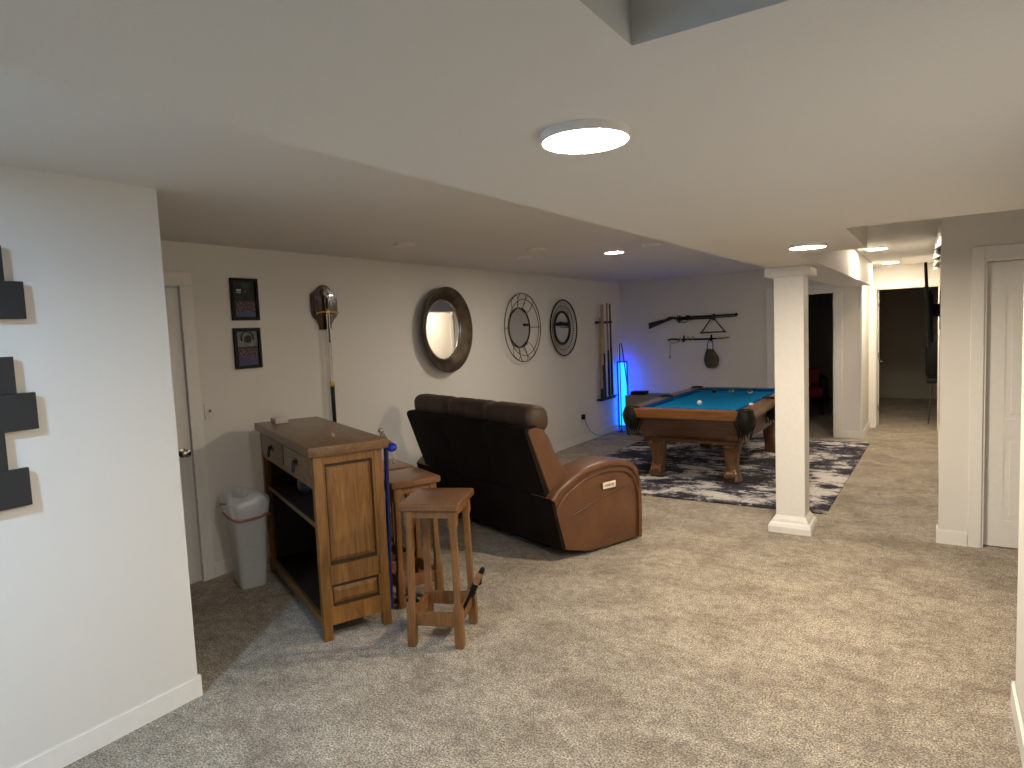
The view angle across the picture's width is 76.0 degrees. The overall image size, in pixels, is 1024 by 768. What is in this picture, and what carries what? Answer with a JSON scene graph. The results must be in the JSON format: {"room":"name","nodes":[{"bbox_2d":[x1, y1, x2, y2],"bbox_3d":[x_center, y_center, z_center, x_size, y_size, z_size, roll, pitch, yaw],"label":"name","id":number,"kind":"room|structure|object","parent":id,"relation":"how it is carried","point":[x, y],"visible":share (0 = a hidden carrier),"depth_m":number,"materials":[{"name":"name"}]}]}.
{"room":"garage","nodes":[
{"label":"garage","id":0,"kind":"room"},
{"bbox_2d":[0,164,196,767],"bbox_3d":[-2.787,0.508,1.323,0.132,2.410,4.295,1,6,33],"label":"wall","id":1,"kind":"structure","parent":0,"point":[96,618],"depth_m":2.75,"materials":[{"name":"paint"}]},
{"bbox_2d":[0,245,26,320],"bbox_3d":[-1.983,-0.371,2.397,0.033,0.282,0.324,1,6,33],"label":"wall art","id":2,"kind":"object","parent":1,"relation":"attached to","point":[12,297],"visible":1,"depth_m":2.49,"materials":[{"name":"black wood"}]},
{"bbox_2d":[0,433,32,511],"bbox_3d":[-1.964,0.340,2.437,0.033,0.298,0.280,1,6,33],"label":"wall art","id":3,"kind":"object","parent":1,"relation":"attached to","point":[15,484],"visible":1,"depth_m":2.50,"materials":[{"name":"black wood"}]},
{"bbox_2d":[0,357,38,433],"bbox_3d":[-1.964,0.050,2.433,0.033,0.292,0.328,1,6,33],"label":"wall art","id":4,"kind":"object","parent":1,"relation":"attached to","point":[18,411],"visible":1,"depth_m":2.50,"materials":[{"name":"black wood"}]},
{"bbox_2d":[10,673,202,767],"bbox_3d":[-2.732,1.655,1.420,0.139,0.105,4.309,1,6,33],"label":"baseboard","id":5,"kind":"structure","parent":1,"relation":"attached to","point":[96,737],"depth_m":2.84,"materials":[{"name":"white paint"}]},
{"bbox_2d":[160,240,621,562],"bbox_3d":[-1.766,0.123,5.498,0.120,2.410,13.250,1,6,33],"label":"wall","id":6,"kind":"structure","parent":0,"point":[381,360],"depth_m":6.05,"materials":[{"name":"paint"}]},
{"bbox_2d":[165,288,201,583],"bbox_3d":[-2.474,0.409,4.284,0.106,2.084,0.800,1,6,33],"label":"door","id":7,"kind":"structure","parent":6,"relation":"in","point":[171,294],"depth_m":4.58,"materials":[{"name":"paint"}]},
{"bbox_2d":[163,271,215,581],"bbox_3d":[-2.527,0.358,4.312,0.136,2.200,0.980,1,6,33],"label":"trim","id":8,"kind":"structure","parent":6,"relation":"attached to","point":[182,281],"depth_m":4.63,"materials":[{"name":"white paint"}]},
{"bbox_2d":[204,403,213,419],"bbox_3d":[-2.181,0.199,4.729,0.020,0.116,0.072,1,6,33],"label":"wall plate","id":9,"kind":"object","parent":6,"relation":"attached to","point":[208,408],"visible":1,"depth_m":4.72,"materials":[{"name":"white plastic"}]},
{"bbox_2d":[229,278,259,320],"bbox_3d":[-2.022,-0.640,4.960,0.021,0.316,0.232,1,6,33],"label":"picture frame","id":10,"kind":"object","parent":6,"relation":"attached to","point":[244,297],"visible":1,"depth_m":4.96,"materials":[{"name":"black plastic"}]},
{"bbox_2d":[233,282,254,299],"bbox_3d":[-2.024,-0.704,4.955,0.003,0.128,0.170,1,6,33],"label":"photo","id":11,"kind":"object","parent":10,"relation":"on","point":[241,290],"depth_m":4.95},
{"bbox_2d":[235,301,255,316],"bbox_3d":[-2.017,-0.570,4.968,0.002,0.118,0.166,1,6,33],"label":"photo","id":12,"kind":"object","parent":10,"relation":"attached to","point":[242,308],"depth_m":4.96},
{"bbox_2d":[232,328,262,368],"bbox_3d":[-2.009,-0.272,4.986,0.021,0.308,0.229,1,6,33],"label":"picture frame","id":13,"kind":"object","parent":6,"relation":"attached to","point":[247,345],"visible":1,"depth_m":4.98,"materials":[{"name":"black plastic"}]},
{"bbox_2d":[237,331,257,346],"bbox_3d":[-2.011,-0.341,4.982,0.002,0.114,0.169,1,6,33],"label":"photo","id":14,"kind":"object","parent":13,"relation":"attached to","point":[244,338],"depth_m":4.98},
{"bbox_2d":[238,348,258,365],"bbox_3d":[-2.004,-0.209,4.994,0.002,0.128,0.167,1,6,33],"label":"photo","id":15,"kind":"object","parent":13,"relation":"attached to","point":[246,356],"depth_m":4.99},
{"bbox_2d":[310,285,337,329],"bbox_3d":[-1.589,-0.655,5.592,0.061,0.380,0.276,1,6,33],"label":"plaque","id":16,"kind":"object","parent":6,"relation":"attached to","point":[317,299],"visible":0.94,"depth_m":5.57,"materials":[{"name":"brown wood"}]},
{"bbox_2d":[316,289,338,422],"bbox_3d":[-1.554,-0.201,5.619,0.029,1.219,0.233,1,6,33],"label":"sword","id":17,"kind":"object","parent":16,"relation":"hanging from","point":[327,311],"visible":0.98,"depth_m":5.61,"materials":[{"name":"metal"}]},
{"bbox_2d":[215,423,623,576],"bbox_3d":[-0.145,1.016,7.892,0.014,0.105,7.458,1,6,33],"label":"baseboard","id":18,"kind":"structure","parent":6,"relation":"attached to","point":[222,567],"depth_m":9.23,"materials":[{"name":"white paint"}]},
{"bbox_2d":[422,287,472,372],"bbox_3d":[-0.704,-0.570,6.912,0.110,0.900,0.832,1,6,33],"label":"round mirror","id":19,"kind":"object","parent":6,"relation":"attached to","point":[447,330],"visible":1,"depth_m":6.97,"materials":[{"name":"brown metal"}]},
{"bbox_2d":[504,293,540,361],"bbox_3d":[0.122,-0.705,8.193,0.085,0.863,0.863,1,6,33],"label":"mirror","id":20,"kind":"object","parent":6,"relation":"attached to","point":[519,327],"visible":1,"depth_m":8.21,"materials":[{"name":"brown metal"}]},
{"bbox_2d":[550,299,576,355],"bbox_3d":[0.711,-0.782,9.137,0.055,0.790,0.790,1,6,33],"label":"mirror","id":21,"kind":"object","parent":6,"relation":"attached to","point":[561,325],"visible":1,"depth_m":9.14,"materials":[{"name":"metal"}]},
{"bbox_2d":[581,414,608,435],"bbox_3d":[1.286,0.619,10.044,0.045,0.417,0.878,1,6,33],"label":"power adapter","id":22,"kind":"object","parent":6,"relation":"attached to","point":[583,416],"visible":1,"depth_m":9.68,"materials":[{"name":"black plastic"}]},
{"bbox_2d":[595,321,616,400],"bbox_3d":[1.473,-0.372,10.292,0.094,1.230,0.560,1,6,33],"label":"cue rack","id":23,"kind":"object","parent":6,"relation":"attached to","point":[596,322],"visible":0.94,"depth_m":10.22,"materials":[{"name":"black wood"}]},
{"bbox_2d":[599,316,602,398],"bbox_3d":[1.370,-0.406,10.098,0.041,1.275,0.042,1,6,33],"label":"pool cue","id":24,"kind":"object","parent":23,"relation":"on","point":[601,372],"visible":1,"depth_m":10.09,"materials":[{"name":"brown wood"}]},
{"bbox_2d":[600,304,604,397],"bbox_3d":[1.398,-0.506,10.140,0.041,1.465,0.042,1,6,33],"label":"pool cue","id":25,"kind":"object","parent":23,"relation":"on","point":[600,304],"visible":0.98,"depth_m":10.12,"materials":[{"name":"brown wood"}]},
{"bbox_2d":[602,303,606,396],"bbox_3d":[1.431,-0.516,10.190,0.041,1.475,0.042,1,6,33],"label":"pool cue","id":26,"kind":"object","parent":23,"relation":"on","point":[602,303],"visible":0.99,"depth_m":10.17,"materials":[{"name":"brown wood"}]},
{"bbox_2d":[597,394,616,400],"bbox_3d":[1.498,0.215,10.340,0.094,0.050,0.560,1,6,33],"label":"tray","id":27,"kind":"object","parent":23,"relation":"on","point":[613,396],"depth_m":10.25,"materials":[{"name":"black wood"}]},
{"bbox_2d":[606,302,610,395],"bbox_3d":[1.514,-0.540,10.319,0.041,1.495,0.042,1,6,33],"label":"pool cue","id":28,"kind":"object","parent":23,"relation":"on","point":[608,357],"visible":0.98,"depth_m":10.31,"materials":[{"name":"black wood"}]},
{"bbox_2d":[609,303,613,394],"bbox_3d":[1.574,-0.545,10.411,0.041,1.485,0.042,1,6,33],"label":"pool cue","id":29,"kind":"object","parent":23,"relation":"on","point":[611,360],"visible":0.98,"depth_m":10.40,"materials":[{"name":"black wood"}]},
{"bbox_2d":[0,0,1023,286],"bbox_3d":[2.118,-1.182,5.918,8.100,0.410,18.800,1,6,33],"label":"ceiling","id":30,"kind":"structure","parent":0,"point":[760,129],"depth_m":1.34,"materials":[{"name":"paint"}]},
{"bbox_2d":[393,242,414,247],"bbox_3d":[-0.846,-1.087,5.134,0.170,0.018,0.170,1,6,33],"label":"recessed light","id":31,"kind":"object","parent":30,"relation":"in","point":[405,244],"visible":1,"depth_m":5.09,"materials":[{"name":"white plastic"}]},
{"bbox_2d":[394,245,413,247],"bbox_3d":[-0.846,-1.082,5.135,0.161,0.005,0.161,-3,5,-1],"label":"diffuser","id":32,"kind":"object","parent":31,"relation":"attached to","point":[398,246],"depth_m":5.14,"materials":[{"name":"white plastic"}]},
{"bbox_2d":[515,256,531,259],"bbox_3d":[0.114,-1.233,6.411,0.170,0.018,0.170,1,6,33],"label":"recessed light","id":33,"kind":"object","parent":30,"relation":"in","point":[518,257],"visible":1,"depth_m":6.36,"materials":[{"name":"white plastic"}]},
{"bbox_2d":[527,247,545,251],"bbox_3d":[0.214,-1.185,5.776,0.170,0.018,0.170,1,6,33],"label":"recessed light","id":34,"kind":"object","parent":30,"relation":"in","point":[534,249],"visible":1,"depth_m":5.72,"materials":[{"name":"white plastic"}]},
{"bbox_2d":[528,249,544,251],"bbox_3d":[0.215,-1.179,5.777,0.161,0.005,0.161,-6,6,-38],"label":"diffuser","id":35,"kind":"object","parent":34,"relation":"attached to","point":[530,250],"depth_m":5.77,"materials":[{"name":"white plastic"}]},
{"bbox_2d":[540,119,630,153],"bbox_3d":[0.151,-0.510,1.357,0.186,0.018,0.186,1,6,33],"label":"recessed light","id":36,"kind":"object","parent":30,"relation":"in","point":[580,136],"visible":1,"depth_m":1.32,"materials":[{"name":"beige plastic"}]},
{"bbox_2d":[543,129,627,152],"bbox_3d":[0.151,-0.504,1.357,0.176,0.005,0.176,-3,5,-8],"label":"diffuser","id":37,"kind":"object","parent":36,"relation":"attached to","point":[555,140],"depth_m":1.34,"materials":[{"name":"beige plastic"}]},
{"bbox_2d":[605,250,623,253],"bbox_3d":[0.970,-1.254,6.224,0.180,0.018,0.180,1,6,33],"label":"recessed light","id":38,"kind":"object","parent":30,"relation":"in","point":[608,251],"visible":1,"depth_m":6.18,"materials":[{"name":"beige plastic"}]},
{"bbox_2d":[789,242,826,249],"bbox_3d":[1.621,-0.756,3.594,0.190,0.018,0.190,1,6,33],"label":"recessed light","id":39,"kind":"object","parent":30,"relation":"in","point":[812,245],"visible":1,"depth_m":3.54,"materials":[{"name":"beige"}]},
{"bbox_2d":[790,246,824,249],"bbox_3d":[1.621,-0.750,3.595,0.180,0.005,0.180,-3,5,-1],"label":"diffuser","id":40,"kind":"object","parent":39,"relation":"attached to","point":[791,247],"depth_m":3.59,"materials":[{"name":"beige plastic"}]},
{"bbox_2d":[866,246,886,249],"bbox_3d":[3.865,-1.437,6.947,0.200,0.018,0.200,1,6,33],"label":"recessed light","id":41,"kind":"object","parent":30,"relation":"in","point":[879,247],"visible":1,"depth_m":6.89,"materials":[{"name":"beige plastic"}]},
{"bbox_2d":[882,261,898,263],"bbox_3d":[5.120,-1.648,8.863,0.200,0.018,0.200,1,6,33],"label":"recessed light","id":42,"kind":"object","parent":30,"relation":"in","point":[885,262],"visible":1,"depth_m":8.81,"materials":[{"name":"beige"}]},
{"bbox_2d":[933,223,940,269],"bbox_3d":[4.415,-1.370,6.801,0.096,0.175,3.800,1,6,33],"label":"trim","id":43,"kind":"structure","parent":30,"relation":"attached to","point":[937,253],"depth_m":5.96,"materials":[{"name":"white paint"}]},
{"bbox_2d":[63,397,1022,767],"bbox_3d":[2.218,1.163,6.110,8.100,0.100,18.800,1,6,33],"label":"floor","id":44,"kind":"structure","parent":0,"point":[710,637],"depth_m":3.42,"materials":[{"name":"carpet"}]},
{"bbox_2d":[219,486,269,589],"bbox_3d":[-1.869,1.069,4.616,0.304,0.680,0.382,-5,6,-33],"label":"waste bin","id":45,"kind":"object","parent":44,"relation":"on","point":[245,509],"visible":1,"depth_m":4.50,"materials":[{"name":"grey plastic"}]},
{"bbox_2d":[254,416,391,641],"bbox_3d":[-1.275,0.851,4.328,0.460,1.110,1.460,-5,5,-32],"label":"bar cabinet","id":46,"kind":"object","parent":44,"relation":"on","point":[327,543],"visible":1,"depth_m":3.80,"materials":[{"name":"brown wood"}]},
{"bbox_2d":[270,416,288,423],"bbox_3d":[-1.675,0.261,4.718,0.094,0.036,0.124,-6,6,-38],"label":"box","id":47,"kind":"object","parent":46,"relation":"on","point":[276,420],"visible":1,"depth_m":4.68,"materials":[{"name":"beige paper"}]},
{"bbox_2d":[270,481,314,521],"bbox_3d":[-1.278,0.769,4.321,0.340,0.025,1.340,-5,6,-32],"label":"shelf","id":48,"kind":"object","parent":46,"relation":"attached to","point":[288,492],"depth_m":4.39,"materials":[{"name":"brown wood"}]},
{"bbox_2d":[276,549,320,610],"bbox_3d":[-1.259,1.309,4.363,0.350,0.020,1.300,-5,6,-32],"label":"shelf","id":49,"kind":"object","parent":46,"relation":"attached to","point":[298,568],"depth_m":4.48,"materials":[{"name":"brown wood"}]},
{"bbox_2d":[297,479,312,492],"bbox_3d":[-1.424,0.654,4.519,0.120,0.180,0.120,1,6,33],"label":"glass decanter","id":50,"kind":"object","parent":46,"relation":"on","point":[302,487],"visible":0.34,"depth_m":4.47,"materials":[{"name":"clear glass"}]},
{"bbox_2d":[378,428,396,608],"bbox_3d":[-0.732,0.834,3.954,0.061,1.136,0.198,-6,6,-39],"label":"cane","id":51,"kind":"object","parent":44,"relation":"on","point":[392,447],"visible":0.9,"depth_m":3.96,"materials":[{"name":"blue metal"}]},
{"bbox_2d":[382,458,414,561],"bbox_3d":[-0.899,0.965,4.633,0.335,0.800,0.370,-5,6,-32],"label":"bar stool","id":52,"kind":"object","parent":44,"relation":"on","point":[398,465],"visible":0.12,"depth_m":4.66,"materials":[{"name":"brown wood"}]},
{"bbox_2d":[394,593,419,603],"bbox_3d":[-0.642,1.348,4.104,0.213,0.093,0.062,-2,5,6],"label":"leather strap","id":53,"kind":"object","parent":44,"relation":"on","point":[417,599],"visible":0.4,"depth_m":4.10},
{"bbox_2d":[383,467,443,608],"bbox_3d":[-0.678,0.985,4.276,0.335,0.800,0.370,-5,6,-32],"label":"bar stool","id":54,"kind":"object","parent":44,"relation":"on","point":[408,480],"visible":0.66,"depth_m":4.16,"materials":[{"name":"brown wood"}]},
{"bbox_2d":[398,488,477,649],"bbox_3d":[-0.400,1.021,3.693,0.335,0.800,0.370,-2,5,10],"label":"bar stool","id":55,"kind":"object","parent":44,"relation":"on","point":[424,503],"visible":0.96,"depth_m":3.57,"materials":[{"name":"brown wood"}]},
{"bbox_2d":[463,567,484,609],"bbox_3d":[-0.218,1.129,3.561,0.175,0.297,0.046,1,6,33],"label":"ornate dagger","id":56,"kind":"object","parent":55,"relation":"on","point":[477,581],"visible":0.99,"depth_m":3.53,"materials":[{"name":"black metal"}]},
{"bbox_2d":[407,394,641,550],"bbox_3d":[-0.004,0.652,5.659,1.117,1.140,1.986,-6,6,-37],"label":"reclining sofa","id":57,"kind":"object","parent":44,"relation":"on","point":[503,451],"visible":0.98,"depth_m":5.02,"materials":[{"name":"brown leather"}]},
{"bbox_2d":[617,361,627,429],"bbox_3d":[1.816,0.190,10.717,0.160,1.122,0.130,-2,5,4],"label":"floor lamp","id":58,"kind":"object","parent":44,"relation":"on","point":[624,391],"visible":0.78,"depth_m":10.68,"materials":[{"name":"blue plastic"}]},
{"bbox_2d":[617,343,627,432],"bbox_3d":[1.752,0.055,10.492,0.180,1.432,0.149,-3,5,-4],"label":"stand","id":59,"kind":"object","parent":44,"relation":"on","point":[621,431],"visible":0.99,"depth_m":10.47,"materials":[{"name":"black plastic"}]},
{"bbox_2d":[625,393,670,434],"bbox_3d":[2.123,0.469,10.226,0.586,0.620,0.438,1,6,33],"label":"storage cabinet","id":60,"kind":"object","parent":44,"relation":"on","point":[630,400],"visible":0.27,"depth_m":10.10,"materials":[{"name":"grey metal"}]},
{"bbox_2d":[630,390,648,394],"bbox_3d":[1.987,0.137,10.217,0.234,0.055,0.184,1,6,33],"label":"case","id":61,"kind":"object","parent":60,"relation":"on","point":[635,392],"visible":1,"depth_m":10.15,"materials":[{"name":"plastic"}]},
{"bbox_2d":[606,436,869,514],"bbox_3d":[2.549,0.940,7.978,2.900,0.011,3.760,1,6,33],"label":"area rug","id":62,"kind":"object","parent":44,"relation":"on","point":[694,472],"visible":0.71,"depth_m":7.32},
{"bbox_2d":[622,386,775,482],"bbox_3d":[2.469,0.544,7.867,1.460,0.802,2.550,1,6,33],"label":"pool table","id":63,"kind":"object","parent":62,"relation":"on","point":[725,418],"visible":0.87,"depth_m":7.09,"materials":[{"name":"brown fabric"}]},
{"bbox_2d":[641,397,673,406],"bbox_3d":[1.718,0.226,7.655,0.055,0.043,0.988,1,6,33],"label":"cushion","id":64,"kind":"object","parent":63,"relation":"on","point":[666,400],"depth_m":7.65,"materials":[{"name":"blue fabric"}]},
{"bbox_2d":[674,388,700,397],"bbox_3d":[2.319,0.125,8.582,0.055,0.043,0.988,1,6,33],"label":"cushion","id":65,"kind":"object","parent":63,"relation":"on","point":[696,390],"depth_m":8.51,"materials":[{"name":"blue fabric"}]},
{"bbox_2d":[652,407,730,409],"bbox_3d":[1.863,0.279,6.929,0.958,0.043,0.055,1,6,33],"label":"cushion","id":66,"kind":"object","parent":63,"relation":"on","point":[652,407],"depth_m":6.91,"materials":[{"name":"blue fabric"}]},
{"bbox_2d":[705,388,774,391],"bbox_3d":[3.042,0.080,8.745,0.958,0.043,0.055,1,6,33],"label":"cushion","id":67,"kind":"object","parent":63,"relation":"on","point":[706,389],"depth_m":8.69,"materials":[{"name":"blue fabric"}]},
{"bbox_2d":[739,399,761,408],"bbox_3d":[2.587,0.235,7.092,0.055,0.043,0.988,1,6,33],"label":"cushion","id":68,"kind":"object","parent":63,"relation":"on","point":[758,400],"depth_m":7.03,"materials":[{"name":"blue fabric"}]},
{"bbox_2d":[809,368,827,414],"bbox_3d":[5.245,0.121,11.896,0.820,0.780,0.841,-1,5,22],"label":"lounge chair","id":69,"kind":"object","parent":44,"relation":"on","point":[818,382],"visible":0.47,"depth_m":11.45,"materials":[{"name":"red fabric"}]},
{"bbox_2d":[925,334,937,423],"bbox_3d":[6.609,-0.082,10.074,0.440,1.361,0.410,1,6,33],"label":"bar chair","id":70,"kind":"object","parent":44,"relation":"on","point":[931,357],"visible":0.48,"depth_m":10.23,"materials":[{"name":"black plastic"}]},
{"bbox_2d":[619,271,862,430],"bbox_3d":[3.301,-0.464,10.029,3.650,2.410,0.120,1,6,33],"label":"wall","id":71,"kind":"structure","parent":0,"point":[742,356],"depth_m":10.07,"materials":[{"name":"paint"}]},
{"bbox_2d":[624,425,862,438],"bbox_3d":[3.368,0.690,10.032,3.551,0.105,0.014,1,6,33],"label":"baseboard","id":72,"kind":"structure","parent":71,"relation":"attached to","point":[845,434],"depth_m":9.14,"materials":[{"name":"white paint"}]},
{"bbox_2d":[766,284,861,437],"bbox_3d":[4.313,-0.324,9.377,1.240,2.150,0.138,1,6,33],"label":"trim","id":73,"kind":"structure","parent":71,"relation":"attached to","point":[814,289],"depth_m":9.18,"materials":[{"name":"white paint"}]},
{"bbox_3d":[3.067,-1.021,9.998,0.028,0.106,0.083,1,6,33],"label":"wall hook","id":74,"kind":"object","parent":71,"relation":"attached to","visible":0},
{"bbox_2d":[700,316,725,333],"bbox_3d":[3.052,-0.905,9.963,0.385,0.270,0.040,1,6,33],"label":"ball rack","id":75,"kind":"object","parent":74,"relation":"hanging from","point":[724,331],"visible":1,"depth_m":9.95,"materials":[{"name":"black plastic"}]},
{"bbox_3d":[2.622,-1.020,10.287,0.028,0.106,0.083,1,6,33],"label":"wall hook","id":76,"kind":"object","parent":71,"relation":"attached to","visible":0},
{"bbox_2d":[648,312,737,328],"bbox_3d":[2.790,-0.982,10.178,1.400,0.212,0.036,1,6,33],"label":"rifle","id":77,"kind":"object","parent":76,"relation":"hanging from","point":[687,317],"visible":1,"depth_m":10.20,"materials":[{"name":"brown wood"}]},
{"bbox_3d":[2.686,-0.706,10.280,0.028,0.106,0.083,1,6,33],"label":"wall hook","id":78,"kind":"object","parent":71,"relation":"attached to","visible":0},
{"bbox_2d":[667,336,729,358],"bbox_3d":[2.881,-0.570,10.162,0.983,0.346,0.041,1,6,33],"label":"sheathed sabre","id":79,"kind":"object","parent":78,"relation":"hanging from","point":[680,338],"visible":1,"depth_m":10.19,"materials":[{"name":"black metal"}]},
{"bbox_3d":[3.047,-0.703,10.046,0.028,0.106,0.083,1,6,33],"label":"wall hook","id":80,"kind":"object","parent":71,"relation":"attached to","visible":0},
{"bbox_2d":[704,339,718,367],"bbox_3d":[3.053,-0.468,10.023,0.230,0.456,0.101,1,6,33],"label":"pouch","id":81,"kind":"object","parent":80,"relation":"hanging from","point":[711,359],"visible":1,"depth_m":9.99,"materials":[{"name":"black leather"}]},
{"bbox_2d":[765,264,816,536],"bbox_3d":[2.237,0.129,5.236,0.330,2.100,0.330,1,6,33],"label":"column","id":82,"kind":"structure","parent":0,"point":[793,516],"depth_m":5.15,"materials":[{"name":"white paint"}]},
{"bbox_2d":[863,286,868,428],"bbox_3d":[5.100,-0.503,9.558,0.120,2.410,1.050,1,6,33],"label":"wall","id":83,"kind":"structure","parent":0,"point":[865,288],"depth_m":9.48,"materials":[{"name":"paint"}]},
{"bbox_2d":[863,421,869,437],"bbox_3d":[5.140,0.657,9.515,0.014,0.105,1.050,1,6,33],"label":"baseboard","id":84,"kind":"structure","parent":83,"relation":"attached to","point":[867,426],"depth_m":9.50,"materials":[{"name":"white paint"}]},
{"bbox_2d":[877,291,881,425],"bbox_3d":[5.705,-0.413,10.249,0.177,2.052,0.790,0,5,28],"label":"door","id":85,"kind":"structure","parent":83,"relation":"in","point":[878,301],"depth_m":9.92,"materials":[{"name":"paint"}]},
{"bbox_2d":[872,262,939,398],"bbox_3d":[5.767,-0.541,9.678,0.910,2.410,0.120,1,6,33],"label":"wall","id":86,"kind":"structure","parent":0,"point":[907,271],"depth_m":9.54,"materials":[{"name":"paint"}]},
{"bbox_2d":[869,278,939,429],"bbox_3d":[5.775,-0.425,9.673,0.890,2.180,0.140,1,6,33],"label":"trim","id":87,"kind":"structure","parent":86,"relation":"attached to","point":[875,286],"depth_m":9.78,"materials":[{"name":"white paint"}]},
{"bbox_2d":[808,260,1016,406],"bbox_3d":[6.186,-0.690,11.287,4.900,2.410,5.150,1,6,33],"label":"wall","id":88,"kind":"structure","parent":0,"point":[902,320],"depth_m":13.21,"materials":[{"name":"paint"}]},
{"bbox_2d":[938,209,1023,545],"bbox_3d":[3.969,-0.022,4.270,1.980,2.410,0.120,1,6,33],"label":"wall","id":89,"kind":"structure","parent":0,"point":[959,234],"depth_m":4.69,"materials":[{"name":"paint"}]},
{"bbox_2d":[936,524,966,546],"bbox_3d":[3.256,1.118,4.860,0.189,0.105,0.154,1,6,33],"label":"baseboard","id":90,"kind":"structure","parent":89,"relation":"attached to","point":[950,537],"depth_m":4.80,"materials":[{"name":"white paint"}]},
{"bbox_2d":[968,243,1023,547],"bbox_3d":[3.678,0.110,4.462,0.925,2.140,0.138,1,6,33],"label":"trim","id":91,"kind":"structure","parent":89,"relation":"attached to","point":[1007,252],"depth_m":4.62,"materials":[{"name":"white paint"}]},
{"bbox_2d":[983,260,1023,548],"bbox_3d":[3.692,0.159,4.484,0.740,2.022,0.035,1,6,33],"label":"door","id":92,"kind":"structure","parent":89,"relation":"in","point":[1005,280],"depth_m":4.61,"materials":[{"name":"paint"}]},
{"bbox_2d":[1015,297,1023,722],"bbox_3d":[1.514,0.295,1.684,0.125,2.410,2.400,1,6,33],"label":"wall","id":93,"kind":"structure","parent":0,"point":[1019,683],"depth_m":2.67,"materials":[{"name":"paint"}]},
{"bbox_2d":[1011,681,1023,767],"bbox_3d":[1.561,1.442,1.787,0.139,0.105,2.414,1,6,33],"label":"baseboard","id":94,"kind":"structure","parent":93,"relation":"attached to","point":[1017,716],"depth_m":2.60,"materials":[{"name":"white paint"}]},
{"bbox_3d":[4.739,-0.289,7.128,0.120,2.410,5.540,1,6,33],"label":"wall","id":95,"kind":"structure","parent":0,"visible":0},
{"bbox_2d":[923,262,940,350],"bbox_3d":[3.998,-0.732,6.244,0.163,0.781,1.200,1,6,33],"label":"television","id":96,"kind":"object","parent":95,"relation":"attached to","point":[932,310],"visible":0.93,"depth_m":5.95,"materials":[{"name":"black plastic"}]},
{"bbox_2d":[938,424,938,466],"bbox_3d":[4.705,0.863,7.217,0.014,0.105,5.400,1,6,33],"label":"baseboard","id":97,"kind":"structure","parent":95,"relation":"attached to","point":[938,424],"depth_m":7.92,"materials":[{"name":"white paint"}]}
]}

